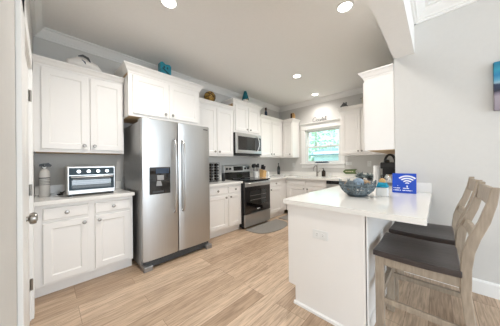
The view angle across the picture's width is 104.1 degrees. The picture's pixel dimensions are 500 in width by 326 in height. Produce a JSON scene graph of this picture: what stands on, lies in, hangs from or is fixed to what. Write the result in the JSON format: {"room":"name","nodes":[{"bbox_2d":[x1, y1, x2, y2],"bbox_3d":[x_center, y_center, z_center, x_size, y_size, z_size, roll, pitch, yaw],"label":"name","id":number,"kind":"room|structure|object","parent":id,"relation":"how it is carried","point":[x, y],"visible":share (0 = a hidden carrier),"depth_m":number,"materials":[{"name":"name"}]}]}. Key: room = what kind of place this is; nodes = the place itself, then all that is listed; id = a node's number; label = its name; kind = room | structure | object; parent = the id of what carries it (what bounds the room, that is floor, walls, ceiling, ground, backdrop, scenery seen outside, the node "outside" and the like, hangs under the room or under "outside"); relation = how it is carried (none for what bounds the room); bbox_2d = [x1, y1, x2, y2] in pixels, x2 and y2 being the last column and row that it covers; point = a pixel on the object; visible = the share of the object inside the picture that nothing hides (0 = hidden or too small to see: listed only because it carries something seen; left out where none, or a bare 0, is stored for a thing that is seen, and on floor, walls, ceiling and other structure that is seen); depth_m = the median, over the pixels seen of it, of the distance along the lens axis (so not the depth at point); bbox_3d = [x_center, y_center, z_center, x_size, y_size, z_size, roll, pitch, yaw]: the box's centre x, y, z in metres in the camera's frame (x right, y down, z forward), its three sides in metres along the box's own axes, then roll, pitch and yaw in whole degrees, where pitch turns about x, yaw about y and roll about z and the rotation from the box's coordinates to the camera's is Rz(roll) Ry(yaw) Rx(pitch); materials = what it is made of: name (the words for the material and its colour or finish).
{"room":"kitchen","nodes":[
{"label":"kitchen","id":0,"kind":"room"},
{"bbox_2d":[0,0,34,325],"bbox_3d":[-1.416,-0.148,1.138,2.950,2.820,0.120,-1,0,44],"label":"wall","id":1,"kind":"structure","parent":0,"point":[8,232],"depth_m":0.72,"materials":[{"name":"paint"}]},
{"bbox_2d":[15,0,37,325],"bbox_3d":[-1.488,0.193,1.253,1.080,2.140,0.182,-1,0,44],"label":"door","id":2,"kind":"structure","parent":1,"relation":"in","point":[26,217],"depth_m":0.99,"materials":[{"name":"white paint"}]},
{"bbox_2d":[30,0,44,35],"bbox_3d":[-1.367,-1.506,1.225,2.930,0.105,0.090,-1,0,44],"label":"trim","id":3,"kind":"structure","parent":1,"relation":"attached to","point":[36,6],"depth_m":1.96,"materials":[{"name":"white paint"}]},
{"bbox_2d":[33,36,279,188],"bbox_3d":[-0.833,-0.146,3.960,0.120,2.820,4.999,-1,0,44],"label":"wall","id":4,"kind":"structure","parent":0,"point":[41,47],"depth_m":2.58,"materials":[{"name":"paint"}]},
{"bbox_2d":[32,53,123,154],"bbox_3d":[-2.027,-0.603,2.358,0.383,0.978,0.795,-1,0,44],"label":"upper cabinet","id":5,"kind":"object","parent":4,"relation":"attached to","point":[77,109],"visible":0.95,"depth_m":2.21,"materials":[{"name":"white paint"}]},
{"bbox_2d":[66,55,101,71],"bbox_3d":[-1.962,-1.175,2.322,0.153,0.163,0.336,-1,0,44],"label":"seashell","id":6,"kind":"object","parent":5,"relation":"on","point":[79,60],"visible":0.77,"depth_m":2.26,"materials":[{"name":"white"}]},
{"bbox_2d":[35,181,120,194],"bbox_3d":[-2.136,0.310,2.492,0.018,0.100,0.827,-1,0,44],"label":"backsplash","id":7,"kind":"structure","parent":4,"relation":"attached to","point":[54,189],"depth_m":2.31,"materials":[{"name":"white stone"}]},
{"bbox_2d":[35,27,279,111],"bbox_3d":[-0.773,-1.504,3.892,0.090,0.105,4.759,-1,0,44],"label":"trim","id":8,"kind":"structure","parent":4,"relation":"attached to","point":[46,33],"depth_m":2.73,"materials":[{"name":"white paint"}]},
{"bbox_2d":[114,60,203,125],"bbox_3d":[-1.334,-0.912,2.941,0.583,0.643,1.114,-1,0,44],"label":"upper cabinet","id":9,"kind":"object","parent":4,"relation":"attached to","point":[149,93],"visible":0.9,"depth_m":2.66,"materials":[{"name":"white paint"}]},
{"bbox_2d":[158,62,170,74],"bbox_3d":[-1.272,-1.358,2.911,0.106,0.248,0.160,-1,0,44],"label":"block","id":10,"kind":"object","parent":9,"relation":"on","point":[162,67],"visible":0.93,"depth_m":2.87,"materials":[{"name":"teal ceramic"}]},
{"bbox_2d":[199,97,234,156],"bbox_3d":[-0.743,-0.620,3.695,0.383,0.985,0.892,-1,0,44],"label":"upper cabinet","id":11,"kind":"object","parent":4,"relation":"attached to","point":[218,117],"visible":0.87,"depth_m":3.63,"materials":[{"name":"white paint"}]},
{"bbox_2d":[204,91,215,100],"bbox_3d":[-0.743,-1.220,3.608,0.213,0.215,0.210,-1,0,44],"label":"ball","id":12,"kind":"object","parent":11,"relation":"on","point":[209,95],"visible":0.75,"depth_m":3.53,"materials":[{"name":"gold metal"}]},
{"bbox_2d":[221,98,262,134],"bbox_3d":[-0.153,-0.958,4.307,0.393,0.660,0.917,-1,0,44],"label":"upper cabinet","id":13,"kind":"object","parent":4,"relation":"attached to","point":[246,115],"visible":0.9,"depth_m":4.14,"materials":[{"name":"white paint"}]},
{"bbox_2d":[242,91,248,101],"bbox_3d":[-0.101,-1.449,4.251,0.156,0.320,0.156,-1,0,44],"label":"gnome figurine","id":14,"kind":"object","parent":13,"relation":"on","point":[245,98],"visible":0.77,"depth_m":4.20,"materials":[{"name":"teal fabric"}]},
{"bbox_2d":[233,132,260,155],"bbox_3d":[-0.128,-0.391,4.274,0.460,0.454,0.776,-1,0,44],"label":"microwave","id":15,"kind":"object","parent":4,"relation":"attached to","point":[244,144],"visible":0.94,"depth_m":4.09,"materials":[{"name":"silver metal"}]},
{"bbox_2d":[250,171,276,176],"bbox_3d":[0.405,0.288,5.137,0.018,0.100,1.343,-1,0,44],"label":"backsplash","id":16,"kind":"structure","parent":4,"relation":"attached to","point":[274,172],"depth_m":5.20,"materials":[{"name":"white tile"}]},
{"bbox_2d":[250,114,282,157],"bbox_3d":[0.446,-0.630,4.932,0.383,0.985,0.914,-1,0,44],"label":"upper cabinet","id":17,"kind":"object","parent":4,"relation":"attached to","point":[270,127],"visible":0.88,"depth_m":4.79,"materials":[{"name":"white paint"}]},
{"bbox_2d":[44,0,393,106],"bbox_3d":[0.216,-1.631,2.946,3.070,0.120,5.000,-1,0,44],"label":"ceiling","id":18,"kind":"structure","parent":0,"point":[256,47],"depth_m":2.45,"materials":[{"name":"paint"}]},
{"bbox_2d":[160,0,177,8],"bbox_3d":[-0.787,-1.559,1.893,0.170,0.008,0.170,-1,0,44],"label":"recessed light","id":19,"kind":"object","parent":18,"relation":"in","point":[170,4],"visible":1,"depth_m":1.91,"materials":[{"name":"white plastic"}]},
{"bbox_2d":[292,74,301,77],"bbox_3d":[0.852,-1.573,3.533,0.170,0.008,0.170,-1,0,44],"label":"recessed light","id":20,"kind":"object","parent":18,"relation":"in","point":[294,75],"visible":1,"depth_m":3.52,"materials":[{"name":"white plastic"}]},
{"bbox_2d":[336,0,353,12],"bbox_3d":[0.961,-1.579,1.974,0.170,0.008,0.170,-1,0,44],"label":"recessed light","id":21,"kind":"object","parent":18,"relation":"in","point":[345,6],"visible":1,"depth_m":1.97,"materials":[{"name":"white plastic"}]},
{"bbox_2d":[29,210,499,325],"bbox_3d":[0.481,1.285,-0.612,8.320,0.100,9.800,-1,0,44],"label":"floor","id":22,"kind":"structure","parent":0,"point":[243,279],"depth_m":1.82,"materials":[{"name":"brown wood"}]},
{"bbox_2d":[34,196,132,297],"bbox_3d":[-1.907,0.834,2.269,0.650,0.874,0.815,-1,0,44],"label":"base cabinet","id":23,"kind":"object","parent":22,"relation":"on","point":[75,243],"visible":0.94,"depth_m":2.02,"materials":[{"name":"white paint"}]},
{"bbox_2d":[34,188,134,206],"bbox_3d":[-1.909,0.376,2.275,0.646,0.038,0.827,-1,0,44],"label":"countertop","id":24,"kind":"structure","parent":23,"relation":"on","point":[52,199],"depth_m":2.07,"materials":[{"name":"white stone"}]},
{"bbox_2d":[38,163,51,196],"bbox_3d":[-2.194,0.179,2.091,0.089,0.362,0.102,-1,0,44],"label":"fire extinguisher","id":25,"kind":"object","parent":24,"relation":"on","point":[44,174],"visible":1,"depth_m":2.06,"materials":[{"name":"metal"}]},
{"bbox_2d":[57,166,115,196],"bbox_3d":[-1.883,0.195,2.257,0.379,0.324,0.496,-1,0,44],"label":"toaster oven","id":26,"kind":"object","parent":24,"relation":"on","point":[78,179],"visible":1,"depth_m":2.15,"materials":[{"name":"metal"}]},
{"bbox_2d":[68,188,114,194],"bbox_3d":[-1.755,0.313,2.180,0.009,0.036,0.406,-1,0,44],"label":"tray","id":27,"kind":"object","parent":26,"relation":"on","point":[78,190],"depth_m":2.15,"materials":[{"name":"metal"}]},
{"bbox_2d":[124,117,211,272],"bbox_3d":[-1.169,0.364,2.824,0.859,1.800,0.930,-1,0,44],"label":"refrigerator","id":28,"kind":"object","parent":22,"relation":"on","point":[166,163],"visible":0.98,"depth_m":2.48,"materials":[{"name":"grey metal"}]},
{"bbox_2d":[209,183,240,238],"bbox_3d":[-0.643,0.824,3.584,0.650,0.874,0.808,-1,0,44],"label":"base cabinet","id":29,"kind":"object","parent":22,"relation":"on","point":[225,200],"visible":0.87,"depth_m":3.39,"materials":[{"name":"white paint"}]},
{"bbox_2d":[209,180,242,186],"bbox_3d":[-0.650,0.366,3.585,0.646,0.038,0.817,-1,0,44],"label":"countertop","id":30,"kind":"structure","parent":29,"relation":"on","point":[226,182],"depth_m":3.45,"materials":[{"name":"white stone"}]},
{"bbox_2d":[222,165,269,228],"bbox_3d":[-0.052,0.648,4.114,0.727,1.215,0.764,-1,0,44],"label":"range","id":31,"kind":"object","parent":22,"relation":"on","point":[255,191],"visible":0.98,"depth_m":3.91,"materials":[{"name":"silver metal"}]},
{"bbox_2d":[225,177,269,181],"bbox_3d":[-0.048,0.338,4.106,0.600,0.024,0.764,-1,0,44],"label":"cooktop","id":32,"kind":"object","parent":31,"relation":"in","point":[245,179],"depth_m":4.05,"materials":[{"name":"black glass"}]},
{"bbox_2d":[246,219,287,233],"bbox_3d":[0.413,1.243,3.807,0.460,0.012,0.960,-1,0,44],"label":"floor mat","id":33,"kind":"object","parent":22,"relation":"on","point":[274,225],"visible":1,"depth_m":3.74,"materials":[{"name":"grey fabric"}]},
{"bbox_2d":[270,178,285,217],"bbox_3d":[0.430,0.815,4.702,0.650,0.874,0.742,-1,0,44],"label":"base cabinet","id":34,"kind":"object","parent":22,"relation":"on","point":[278,186],"visible":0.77,"depth_m":4.51,"materials":[{"name":"white paint"}]},
{"bbox_2d":[279,215,287,219],"bbox_3d":[1.105,1.236,4.210,0.940,0.012,0.380,-1,0,44],"label":"floor mat","id":35,"kind":"object","parent":22,"relation":"on","point":[285,217],"visible":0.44,"depth_m":4.42,"materials":[{"name":"beige fabric"}]},
{"bbox_2d":[286,178,326,209],"bbox_3d":[1.437,0.803,4.633,0.993,0.874,0.650,-1,0,44],"label":"base cabinet","id":36,"kind":"object","parent":22,"relation":"on","point":[294,187],"visible":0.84,"depth_m":4.47,"materials":[{"name":"white paint"}]},
{"bbox_2d":[326,180,346,187],"bbox_3d":[2.001,0.796,4.062,0.600,0.870,0.547,-1,0,44],"label":"dishwasher","id":37,"kind":"object","parent":22,"relation":"on","point":[329,184],"visible":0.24,"depth_m":3.98,"materials":[{"name":"black plastic"}]},
{"bbox_2d":[288,204,394,325],"bbox_3d":[1.428,0.796,2.444,0.638,0.874,2.474,-1,0,44],"label":"base cabinet","id":38,"kind":"object","parent":22,"relation":"on","point":[334,278],"visible":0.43,"depth_m":1.52,"materials":[{"name":"white paint"}]},
{"bbox_2d":[313,229,327,240],"bbox_3d":[0.565,0.580,1.572,0.128,0.072,0.008,-1,0,44],"label":"duplex outlet","id":39,"kind":"object","parent":38,"relation":"attached to","point":[318,234],"visible":1,"depth_m":1.57,"materials":[{"name":"white plastic"}]},
{"bbox_2d":[258,175,431,225],"bbox_3d":[0.934,0.346,3.367,3.233,0.038,3.164,-1,0,44],"label":"countertop","id":40,"kind":"structure","parent":38,"relation":"on","point":[400,207],"depth_m":1.60,"materials":[{"name":"white stone"}]},
{"bbox_2d":[253,171,257,176],"bbox_3d":[0.135,0.268,4.586,0.124,0.145,0.123,-1,0,44],"label":"utensil crock","id":41,"kind":"object","parent":40,"relation":"on","point":[255,173],"visible":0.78,"depth_m":4.54,"materials":[{"name":"white ceramic"}]},
{"bbox_2d":[259,169,265,176],"bbox_3d":[0.311,0.242,4.673,0.134,0.194,0.110,-1,0,44],"label":"knife block","id":42,"kind":"object","parent":40,"relation":"on","point":[262,172],"visible":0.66,"depth_m":4.63,"materials":[{"name":"beige wood"}]},
{"bbox_2d":[272,174,289,175],"bbox_3d":[0.831,0.316,5.194,0.358,0.037,0.328,-1,0,44],"label":"serving tray","id":43,"kind":"object","parent":40,"relation":"on","point":[272,174],"visible":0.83,"depth_m":5.11,"materials":[{"name":"white ceramic"}]},
{"bbox_2d":[322,168,325,176],"bbox_3d":[1.746,0.218,4.626,0.089,0.207,0.089,-1,0,-1],"label":"soap dispenser","id":44,"kind":"object","parent":40,"relation":"on","point":[323,170],"visible":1,"depth_m":4.59,"materials":[{"name":"brown glass"}]},
{"bbox_2d":[339,178,376,196],"bbox_3d":[1.048,0.240,1.907,0.327,0.164,0.325,-1,0,44],"label":"bowl","id":45,"kind":"object","parent":40,"relation":"on","point":[362,192],"visible":0.88,"depth_m":1.81,"materials":[{"name":"grey metal"}]},
{"bbox_2d":[346,181,355,187],"bbox_3d":[0.969,0.212,1.879,0.087,0.087,0.084,-1,0,44],"label":"decorative ball","id":46,"kind":"object","parent":45,"relation":"in","point":[347,182],"visible":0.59,"depth_m":1.85,"materials":[{"name":"grey"}]},
{"bbox_2d":[353,178,363,187],"bbox_3d":[1.045,0.194,1.877,0.099,0.098,0.099,-1,0,44],"label":"decorative ball","id":47,"kind":"object","parent":45,"relation":"in","point":[359,181],"visible":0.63,"depth_m":1.84,"materials":[{"name":"blue"}]},
{"bbox_2d":[354,172,364,178],"bbox_3d":[2.129,0.238,3.756,0.221,0.154,0.218,-1,0,44],"label":"succulent","id":48,"kind":"object","parent":40,"relation":"on","point":[361,175],"visible":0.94,"depth_m":3.71,"materials":[{"name":"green plant"}]},
{"bbox_2d":[364,172,373,180],"bbox_3d":[2.158,0.242,3.517,0.222,0.144,0.203,-1,0,44],"label":"succulent","id":49,"kind":"object","parent":40,"relation":"on","point":[369,177],"visible":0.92,"depth_m":3.48,"materials":[{"name":"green plant"}]},
{"bbox_2d":[373,164,380,183],"bbox_3d":[1.928,0.165,2.953,0.140,0.300,0.140,-1,0,44],"label":"paper towel roll","id":50,"kind":"object","parent":40,"relation":"on","point":[376,169],"visible":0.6,"depth_m":2.91,"materials":[{"name":"paper"}]},
{"bbox_2d":[376,187,388,196],"bbox_3d":[1.280,0.276,1.884,0.092,0.085,0.080,-1,0,44],"label":"sponge holder","id":51,"kind":"object","parent":40,"relation":"on","point":[384,192],"visible":0.88,"depth_m":1.86,"materials":[{"name":"white ceramic"}]},
{"bbox_2d":[376,182,388,187],"bbox_3d":[1.280,0.209,1.884,0.097,0.049,0.096,-1,0,44],"label":"sponge","id":52,"kind":"object","parent":51,"relation":"on","point":[380,184],"visible":0.9,"depth_m":1.85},
{"bbox_2d":[380,154,394,185],"bbox_3d":[1.990,0.091,2.760,0.212,0.445,0.231,-1,0,44],"label":"coffee maker","id":53,"kind":"object","parent":40,"relation":"on","point":[387,167],"visible":0.59,"depth_m":2.71,"materials":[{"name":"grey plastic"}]},
{"bbox_2d":[392,173,416,193],"bbox_3d":[1.641,0.213,2.073,0.201,0.205,0.082,-1,0,44],"label":"sign","id":54,"kind":"object","parent":40,"relation":"on","point":[401,182],"visible":0.94,"depth_m":2.05,"materials":[{"name":"blue plastic"}]},
{"bbox_2d":[389,177,482,325],"bbox_3d":[1.617,0.676,1.737,0.557,1.105,0.470,-1,0,44],"label":"counter stool","id":55,"kind":"object","parent":22,"relation":"on","point":[444,234],"visible":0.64,"depth_m":1.71,"materials":[{"name":"brown wood"}]},
{"bbox_2d":[373,181,499,325],"bbox_3d":[1.212,0.679,1.322,0.557,1.105,0.470,-1,0,44],"label":"counter stool","id":56,"kind":"object","parent":22,"relation":"on","point":[445,263],"visible":1,"depth_m":1.25,"materials":[{"name":"brown wood"}]},
{"bbox_2d":[279,93,394,172],"bbox_3d":[2.000,-0.177,4.621,3.050,2.820,0.120,-1,0,44],"label":"wall","id":57,"kind":"structure","parent":0,"point":[306,114],"depth_m":4.68,"materials":[{"name":"paint"}]},
{"bbox_2d":[282,118,300,157],"bbox_3d":[0.968,-0.635,5.258,0.685,0.985,0.383,-1,0,44],"label":"upper cabinet","id":58,"kind":"object","parent":57,"relation":"attached to","point":[290,127],"visible":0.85,"depth_m":5.06,"materials":[{"name":"white paint"}]},
{"bbox_2d":[279,87,362,111],"bbox_3d":[1.868,-1.533,4.591,2.930,0.105,0.090,-1,0,44],"label":"trim","id":59,"kind":"structure","parent":57,"relation":"attached to","point":[359,90],"depth_m":4.66,"materials":[{"name":"white paint"}]},
{"bbox_2d":[299,118,345,167],"bbox_3d":[1.758,-0.451,4.793,1.120,1.135,0.165,-1,0,44],"label":"window","id":60,"kind":"structure","parent":57,"relation":"in","point":[332,124],"depth_m":4.82,"materials":[{"name":"white paint"}]},
{"bbox_2d":[280,171,381,176],"bbox_3d":[1.919,0.269,4.602,2.902,0.100,0.018,-1,0,44],"label":"backsplash","id":61,"kind":"structure","parent":57,"relation":"attached to","point":[333,174],"depth_m":4.79,"materials":[{"name":"white stone"}]},
{"bbox_2d":[343,169,356,173],"bbox_3d":[2.201,0.190,4.302,0.293,0.110,0.018,-1,0,44],"label":"plaque","id":62,"kind":"object","parent":57,"relation":"attached to","point":[346,171],"visible":1,"depth_m":4.29,"materials":[{"name":"green paint"}]},
{"bbox_2d":[336,103,386,155],"bbox_3d":[2.292,-0.665,3.986,0.872,1.005,0.383,-1,0,44],"label":"upper cabinet","id":63,"kind":"object","parent":57,"relation":"attached to","point":[351,117],"visible":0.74,"depth_m":3.97,"materials":[{"name":"white paint"}]},
{"bbox_2d":[394,0,499,283],"bbox_3d":[4.229,-0.229,1.110,5.270,2.850,1.855,-1,0,44],"label":"wall","id":64,"kind":"structure","parent":0,"point":[447,124],"depth_m":1.94,"materials":[{"name":"paint"}]},
{"bbox_2d":[358,63,394,153],"bbox_3d":[2.057,-0.654,2.925,0.363,0.988,1.571,-1,0,44],"label":"upper cabinet","id":65,"kind":"object","parent":64,"relation":"attached to","point":[378,85],"visible":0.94,"depth_m":2.38,"materials":[{"name":"white paint"}]},
{"bbox_2d":[410,0,427,24],"bbox_3d":[0.627,-1.558,0.833,0.120,0.110,3.520,-1,0,44],"label":"trim","id":66,"kind":"structure","parent":64,"relation":"attached to","point":[417,6],"depth_m":1.95,"materials":[{"name":"white paint"}]},
{"bbox_2d":[417,182,431,192],"bbox_3d":[1.794,0.262,2.150,0.305,0.102,0.020,-1,0,44],"label":"backsplash","id":67,"kind":"structure","parent":64,"relation":"attached to","point":[421,187],"depth_m":2.08,"materials":[{"name":"white stone"}]},
{"bbox_2d":[415,0,478,24],"bbox_3d":[3.559,-1.594,0.373,4.985,0.110,0.120,-1,0,44],"label":"trim","id":68,"kind":"structure","parent":64,"relation":"attached to","point":[435,8],"depth_m":1.96,"materials":[{"name":"white paint"}]},
{"bbox_2d":[404,271,499,299],"bbox_3d":[3.560,1.136,0.466,5.170,0.132,0.016,-1,0,44],"label":"baseboard","id":69,"kind":"structure","parent":64,"relation":"attached to","point":[482,287],"depth_m":1.80,"materials":[{"name":"white paint"}]},
{"bbox_2d":[493,61,499,110],"bbox_3d":[2.439,-0.687,1.510,0.695,0.430,0.038,-1,0,44],"label":"canvas painting","id":70,"kind":"object","parent":64,"relation":"attached to","point":[496,65],"visible":1,"depth_m":1.73},
{"bbox_3d":[-0.198,-1.670,-1.274,8.320,0.120,7.940,-1,0,44],"label":"ceiling","id":71,"kind":"structure","parent":0,"visible":0},
{"bbox_2d":[369,0,413,58],"bbox_3d":[0.519,-1.414,0.938,0.185,0.435,3.520,-1,0,44],"label":"ceiling beam","id":72,"kind":"structure","parent":71,"relation":"attached to","point":[394,18],"depth_m":1.72,"materials":[{"name":"paint"}]},
{"label":"outside","id":73,"kind":"structure","parent":0,"visible":0},
{"bbox_3d":[13.268,1.844,18.517,50.000,0.100,35.300,-1,0,44],"label":"ground","id":74,"kind":"structure","parent":73,"visible":0},
{"bbox_2d":[309,149,314,160],"bbox_3d":[2.683,0.370,10.458,1.895,3.059,1.914,-1,0,38],"label":"tree","id":75,"kind":"object","parent":74,"relation":"on","point":[310,158],"visible":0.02,"depth_m":10.16,"materials":[{"name":"green plant"}]},
{"bbox_2d":[309,130,337,160],"bbox_3d":[5.012,-1.698,14.873,3.774,7.162,3.718,-1,0,44],"label":"tree","id":76,"kind":"object","parent":74,"relation":"on","point":[314,134],"visible":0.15,"depth_m":14.58,"materials":[{"name":"green plant"}]},
{"bbox_2d":[309,148,338,160],"bbox_3d":[5.680,0.528,9.017,4.750,2.650,3.900,-1,0,44],"label":"house","id":77,"kind":"structure","parent":74,"relation":"on","point":[330,154],"depth_m":8.93,"materials":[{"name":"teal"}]},
{"bbox_2d":[325,129,338,147],"bbox_3d":[9.022,-2.289,17.328,4.335,8.263,4.390,-1,0,-7],"label":"tree","id":78,"kind":"object","parent":74,"relation":"on","point":[338,129],"visible":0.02,"depth_m":17.94,"materials":[{"name":"green plant"}]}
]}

